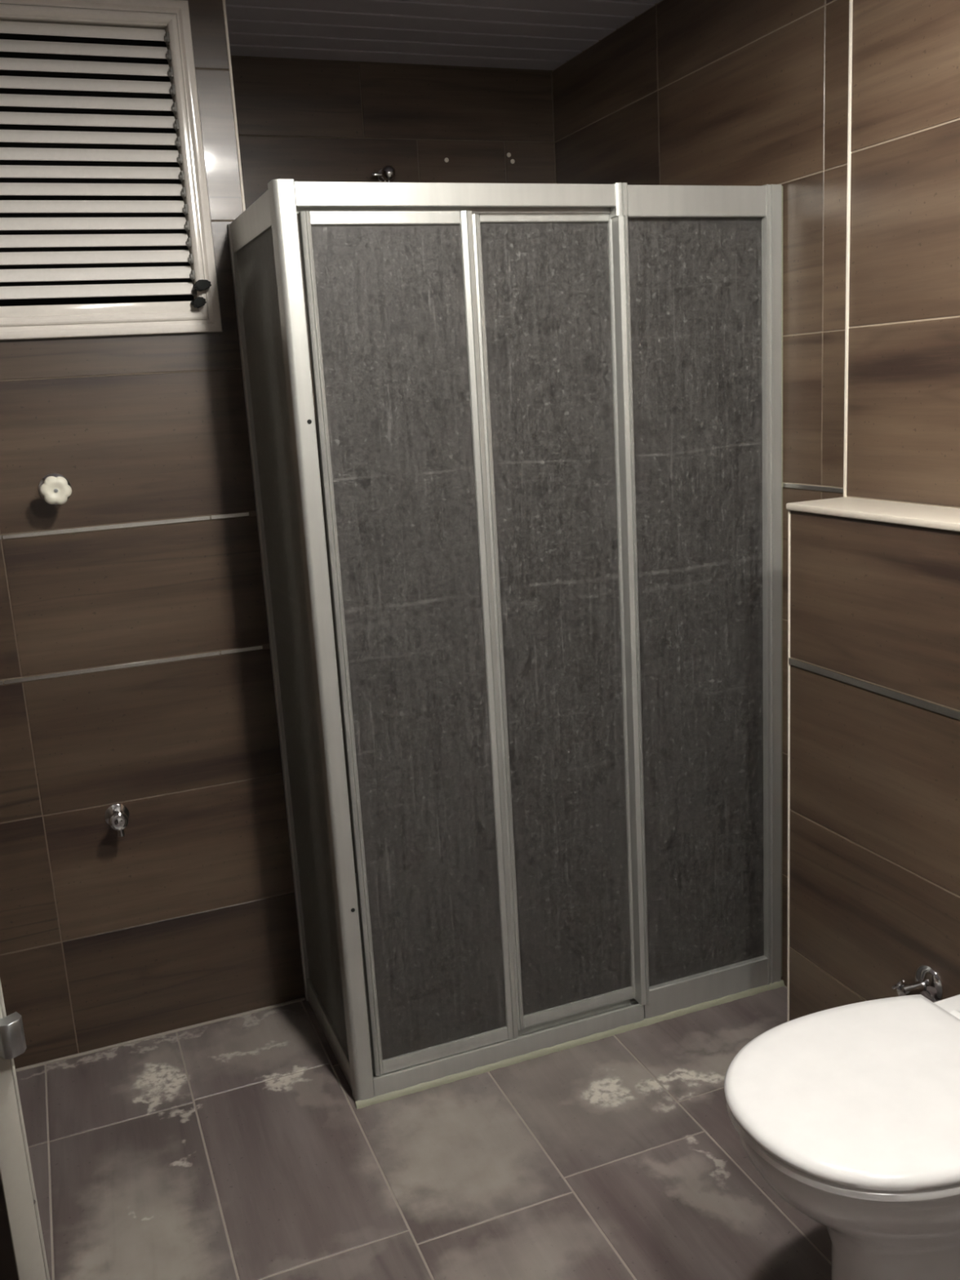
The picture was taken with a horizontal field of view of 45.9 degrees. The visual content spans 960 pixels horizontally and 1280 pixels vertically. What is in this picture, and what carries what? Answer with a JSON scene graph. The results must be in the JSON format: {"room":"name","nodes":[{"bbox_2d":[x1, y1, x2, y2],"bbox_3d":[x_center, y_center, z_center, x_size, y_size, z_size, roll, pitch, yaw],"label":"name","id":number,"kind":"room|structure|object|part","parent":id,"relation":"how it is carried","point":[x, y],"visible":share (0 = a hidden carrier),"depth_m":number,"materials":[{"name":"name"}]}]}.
{"room":"bathroom","nodes":[
{"label":"bathroom","id":0,"kind":"room"},
{"bbox_2d":[0,0,305,1071],"bbox_3d":[-1.208,-0.178,2.533,1.473,2.512,0.259,-8,14,-20],"label":"wall","id":1,"kind":"structure","parent":0,"point":[136,673],"depth_m":2.62,"materials":[{"name":"tile"}]},
{"bbox_2d":[38,473,71,504],"bbox_3d":[-0.915,-0.323,2.442,0.068,0.068,0.087,-8,14,-20],"label":"valve","id":2,"kind":"object","parent":1,"relation":"attached to","point":[53,488],"visible":1,"depth_m":2.41,"materials":[{"name":"white plastic"}]},
{"bbox_2d":[0,0,222,340],"bbox_3d":[-1.061,-0.959,2.309,0.988,0.678,0.090,-8,14,-20],"label":"window","id":3,"kind":"structure","parent":1,"relation":"in","point":[106,229],"depth_m":2.41,"materials":[{"name":"white plastic"}]},
{"bbox_3d":[-1.079,-1.227,2.254,0.886,0.028,0.021,-8,14,-20],"label":"louvre blade","id":4,"kind":"part","parent":3,"relation":"part of","materials":[{"name":"white plastic"}]},
{"bbox_3d":[-1.077,-1.242,2.243,0.894,0.004,0.014,-8,14,-20],"label":"rail","id":5,"kind":"part","parent":3,"relation":"part of","materials":[{"name":"white plastic"}]},
{"bbox_3d":[-1.077,-1.193,2.262,0.886,0.028,0.021,-8,14,-20],"label":"louvre blade","id":6,"kind":"part","parent":3,"relation":"part of","materials":[{"name":"white plastic"}]},
{"bbox_3d":[-1.075,-1.160,2.269,0.886,0.028,0.021,-8,14,-20],"label":"louvre blade","id":7,"kind":"part","parent":3,"relation":"part of","materials":[{"name":"white plastic"}]},
{"bbox_3d":[-1.073,-1.126,2.277,0.886,0.028,0.021,-8,14,-20],"label":"louvre blade","id":8,"kind":"part","parent":3,"relation":"part of","materials":[{"name":"white plastic"}]},
{"bbox_3d":[-1.071,-1.093,2.285,0.886,0.028,0.021,-8,14,-20],"label":"louvre blade","id":9,"kind":"part","parent":3,"relation":"part of","materials":[{"name":"white plastic"}]},
{"bbox_3d":[-1.069,-1.059,2.292,0.886,0.028,0.021,-8,14,-20],"label":"louvre blade","id":10,"kind":"part","parent":3,"relation":"part of","materials":[{"name":"white plastic"}]},
{"bbox_3d":[-1.067,-1.026,2.300,0.886,0.028,0.021,-8,14,-20],"label":"louvre blade","id":11,"kind":"part","parent":3,"relation":"part of","materials":[{"name":"white plastic"}]},
{"bbox_3d":[-1.065,-0.992,2.307,0.886,0.028,0.021,-8,14,-20],"label":"louvre blade","id":12,"kind":"part","parent":3,"relation":"part of","materials":[{"name":"white plastic"}]},
{"bbox_3d":[-1.063,-0.959,2.315,0.886,0.028,0.021,-8,14,-20],"label":"louvre blade","id":13,"kind":"part","parent":3,"relation":"part of","materials":[{"name":"white plastic"}]},
{"bbox_3d":[-1.061,-0.925,2.322,0.886,0.028,0.021,-8,14,-20],"label":"louvre blade","id":14,"kind":"part","parent":3,"relation":"part of","materials":[{"name":"white plastic"}]},
{"bbox_3d":[-1.059,-0.892,2.330,0.886,0.028,0.021,-8,14,-20],"label":"louvre blade","id":15,"kind":"part","parent":3,"relation":"part of","materials":[{"name":"white plastic"}]},
{"bbox_3d":[-1.057,-0.858,2.337,0.886,0.028,0.021,-8,14,-20],"label":"louvre blade","id":16,"kind":"part","parent":3,"relation":"part of","materials":[{"name":"white plastic"}]},
{"bbox_3d":[-1.055,-0.825,2.345,0.886,0.028,0.021,-8,14,-20],"label":"louvre blade","id":17,"kind":"part","parent":3,"relation":"part of","materials":[{"name":"white plastic"}]},
{"bbox_3d":[-1.053,-0.791,2.352,0.886,0.028,0.021,-8,14,-20],"label":"louvre blade","id":18,"kind":"part","parent":3,"relation":"part of","materials":[{"name":"white plastic"}]},
{"bbox_3d":[-1.051,-0.758,2.360,0.886,0.028,0.021,-8,14,-20],"label":"louvre blade","id":19,"kind":"part","parent":3,"relation":"part of","materials":[{"name":"white plastic"}]},
{"bbox_3d":[-1.049,-0.724,2.367,0.886,0.028,0.021,-8,14,-20],"label":"louvre blade","id":20,"kind":"part","parent":3,"relation":"part of","materials":[{"name":"white plastic"}]},
{"bbox_3d":[-1.044,-0.684,2.369,0.894,0.023,0.018,-8,14,-20],"label":"rail","id":21,"kind":"part","parent":3,"relation":"part of","materials":[{"name":"white plastic"}]},
{"bbox_3d":[-0.624,-0.746,2.508,0.030,0.023,0.052,-8,14,-20],"label":"louvre handle","id":22,"kind":"part","parent":3,"relation":"part of","materials":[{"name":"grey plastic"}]},
{"bbox_3d":[-0.615,-0.783,2.504,0.036,0.023,0.052,-8,14,-20],"label":"louvre handle","id":23,"kind":"part","parent":3,"relation":"part of","materials":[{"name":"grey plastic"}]},
{"bbox_2d":[104,804,128,836],"bbox_3d":[-0.838,0.420,2.623,0.056,0.068,0.088,-8,14,-20],"label":"tap","id":24,"kind":"object","parent":1,"relation":"attached to","point":[117,815],"visible":1,"depth_m":2.59,"materials":[{"name":"silver metal"}]},
{"bbox_3d":[-0.485,-0.254,2.683,0.006,2.411,0.015,-8,14,-20],"label":"corner trim","id":25,"kind":"part","parent":1,"relation":"part of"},
{"bbox_2d":[231,55,556,873],"bbox_3d":[-0.242,-0.453,3.503,1.270,2.512,0.150,-8,14,-20],"label":"wall","id":26,"kind":"structure","parent":0,"point":[302,120],"depth_m":3.21,"materials":[{"name":"tile"}]},
{"bbox_2d":[371,164,395,182],"bbox_3d":[-0.257,-1.021,3.265,0.069,0.648,0.064,-8,14,-20],"label":"bracket","id":27,"kind":"object","parent":26,"relation":"attached to","point":[388,173],"visible":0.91,"depth_m":3.18,"materials":[{"name":"silver metal"}]},
{"bbox_2d":[15,985,831,1279],"bbox_3d":[-0.033,1.245,1.629,2.643,0.100,4.239,-8,14,-20],"label":"floor","id":28,"kind":"structure","parent":0,"point":[240,1148],"depth_m":2.27,"materials":[{"name":"tile"}]},
{"bbox_2d":[0,979,49,1279],"bbox_3d":[-0.633,0.261,1.205,0.439,2.048,0.041,7,16,38],"label":"door","id":29,"kind":"structure","parent":28,"relation":"on","point":[23,1256],"depth_m":1.14,"materials":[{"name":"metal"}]},
{"bbox_2d":[355,873,638,1074],"bbox_3d":[0.047,0.818,3.201,1.077,0.034,1.072,-8,14,-20],"label":"shower tray","id":30,"kind":"object","parent":28,"relation":"on","point":[633,1001],"visible":0.02,"depth_m":2.83,"materials":[{"name":"white ceramic"}]},
{"bbox_2d":[226,178,785,1109],"bbox_3d":[0.102,-0.027,2.681,1.117,1.905,0.510,-8,14,-20],"label":"shower enclosure","id":31,"kind":"object","parent":28,"relation":"on","point":[548,416],"visible":1,"depth_m":2.45,"materials":[{"name":"glass"}]},
{"bbox_3d":[-0.458,-0.850,2.311,0.024,0.062,0.443,-8,14,-20],"label":"rail","id":32,"kind":"part","parent":31,"relation":"part of","materials":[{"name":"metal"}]},
{"bbox_3d":[-0.489,0.003,2.718,0.030,1.897,0.017,-8,14,-20],"label":"wall post","id":33,"kind":"part","parent":31,"relation":"part of","materials":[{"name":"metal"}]},
{"bbox_3d":[-0.311,0.084,2.290,0.040,1.904,0.045,-8,14,-20],"label":"corner post","id":34,"kind":"part","parent":31,"relation":"part of","materials":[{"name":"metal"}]},
{"bbox_3d":[-0.352,0.937,2.713,0.024,0.063,0.443,-8,14,-20],"label":"rail","id":35,"kind":"part","parent":31,"relation":"part of","materials":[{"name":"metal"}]},
{"bbox_3d":[-0.179,-0.803,2.158,0.297,0.024,0.016,-8,14,-20],"label":"rail","id":36,"kind":"part","parent":31,"relation":"part of","materials":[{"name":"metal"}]},
{"bbox_3d":[-0.078,0.918,2.545,0.297,0.030,0.016,-8,14,-20],"label":"rail","id":37,"kind":"part","parent":31,"relation":"part of","materials":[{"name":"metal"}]},
{"bbox_3d":[-0.039,-0.861,2.211,0.661,0.052,0.046,-8,14,-20],"label":"header rail","id":38,"kind":"part","parent":31,"relation":"part of","materials":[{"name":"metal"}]},
{"bbox_3d":[0.057,0.921,2.635,0.661,0.020,0.002,-8,14,-20],"label":"guide rail","id":39,"kind":"part","parent":31,"relation":"part of","materials":[{"name":"metal"}]},
{"bbox_3d":[0.072,0.933,2.616,0.673,0.044,0.046,-8,14,-20],"label":"rail","id":40,"kind":"part","parent":31,"relation":"part of","materials":[{"name":"metal"}]},
{"bbox_3d":[0.130,-0.858,2.294,0.286,0.024,0.016,-8,14,-20],"label":"rail","id":41,"kind":"part","parent":31,"relation":"part of","materials":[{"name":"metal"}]},
{"bbox_3d":[0.232,0.867,2.682,0.286,0.030,0.016,-8,14,-20],"label":"rail","id":42,"kind":"part","parent":31,"relation":"part of","materials":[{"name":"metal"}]},
{"bbox_3d":[0.339,-0.002,2.525,0.024,1.784,0.036,-8,14,-20],"label":"divider post","id":43,"kind":"part","parent":31,"relation":"part of","materials":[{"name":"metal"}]},
{"bbox_3d":[0.456,-0.924,2.391,0.346,0.062,0.029,-8,14,-20],"label":"fixed panel rail","id":44,"kind":"part","parent":31,"relation":"part of","materials":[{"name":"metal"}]},
{"bbox_3d":[0.555,0.850,2.787,0.358,0.075,0.029,-8,14,-20],"label":"fixed panel rail","id":45,"kind":"part","parent":31,"relation":"part of","materials":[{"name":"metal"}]},
{"bbox_3d":[0.682,-0.055,2.655,0.042,1.902,0.032,-8,14,-20],"label":"wall post","id":46,"kind":"part","parent":31,"relation":"part of","materials":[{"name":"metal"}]},
{"bbox_2d":[724,994,959,1279],"bbox_3d":[0.656,0.876,1.742,0.569,0.490,0.406,-8,14,-20],"label":"toilet","id":47,"kind":"object","parent":28,"relation":"on","point":[850,1113],"visible":1,"depth_m":1.61,"materials":[{"name":"white ceramic"}]},
{"bbox_3d":[0.589,0.659,1.671,0.454,0.028,0.406,-8,14,-20],"label":"lid","id":48,"kind":"part","parent":47,"relation":"part of","materials":[{"name":"white plastic"}]},
{"bbox_3d":[0.589,0.682,1.676,0.444,0.016,0.398,-8,14,-20],"label":"seat","id":49,"kind":"part","parent":47,"relation":"part of","materials":[{"name":"white plastic"}]},
{"bbox_3d":[0.663,0.899,1.749,0.557,0.440,0.384,-8,14,-20],"label":"bowl","id":50,"kind":"part","parent":47,"relation":"part of","materials":[{"name":"white ceramic"}]},
{"bbox_2d":[225,0,662,70],"bbox_3d":[-0.172,-1.195,1.095,2.663,0.080,4.259,-8,14,-20],"label":"ceiling","id":51,"kind":"structure","parent":0,"point":[522,34],"depth_m":2.89,"materials":[{"name":"white plastic"}]},
{"bbox_2d":[551,0,848,986],"bbox_3d":[0.581,-0.397,3.039,0.122,2.512,1.622,-8,14,-20],"label":"wall","id":52,"kind":"structure","parent":0,"point":[684,92],"depth_m":2.52,"materials":[{"name":"tile"}]},
{"bbox_2d":[786,510,959,1022],"bbox_3d":[1.274,0.590,1.248,0.310,1.292,2.618,-8,14,-20],"label":"wall","id":53,"kind":"structure","parent":0,"point":[873,606],"depth_m":2.11,"materials":[{"name":"tile"}]},
{"bbox_3d":[0.651,0.347,2.381,0.009,1.242,0.005,-8,14,-20],"label":"corner trim","id":54,"kind":"part","parent":53,"relation":"part of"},
{"bbox_2d":[786,497,959,531],"bbox_3d":[1.155,-0.035,1.075,0.145,0.014,2.619,-8,14,-20],"label":"shelf","id":55,"kind":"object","parent":53,"relation":"on","point":[948,518],"depth_m":2.04,"materials":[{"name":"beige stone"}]},
{"bbox_2d":[891,964,942,1002],"bbox_3d":[0.782,0.715,2.054,0.076,0.249,0.067,-8,14,-20],"label":"angle valve","id":56,"kind":"object","parent":53,"relation":"attached to","point":[927,982],"visible":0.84,"depth_m":2.03,"materials":[{"name":"silver metal"}]},
{"bbox_3d":[0.750,0.619,2.031,0.026,0.024,0.024,-8,14,-20],"label":"handle","id":57,"kind":"part","parent":56,"relation":"part of","materials":[{"name":"silver metal"}]},
{"bbox_2d":[843,0,959,508],"bbox_3d":[1.272,-0.650,0.998,0.196,1.207,2.618,-8,14,-20],"label":"wall","id":58,"kind":"structure","parent":0,"point":[902,386],"depth_m":2.05,"materials":[{"name":"tile"}]},
{"bbox_3d":[0.707,-0.852,2.161,0.013,1.155,0.007,-8,14,-20],"label":"corner trim","id":59,"kind":"part","parent":58,"relation":"part of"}
]}

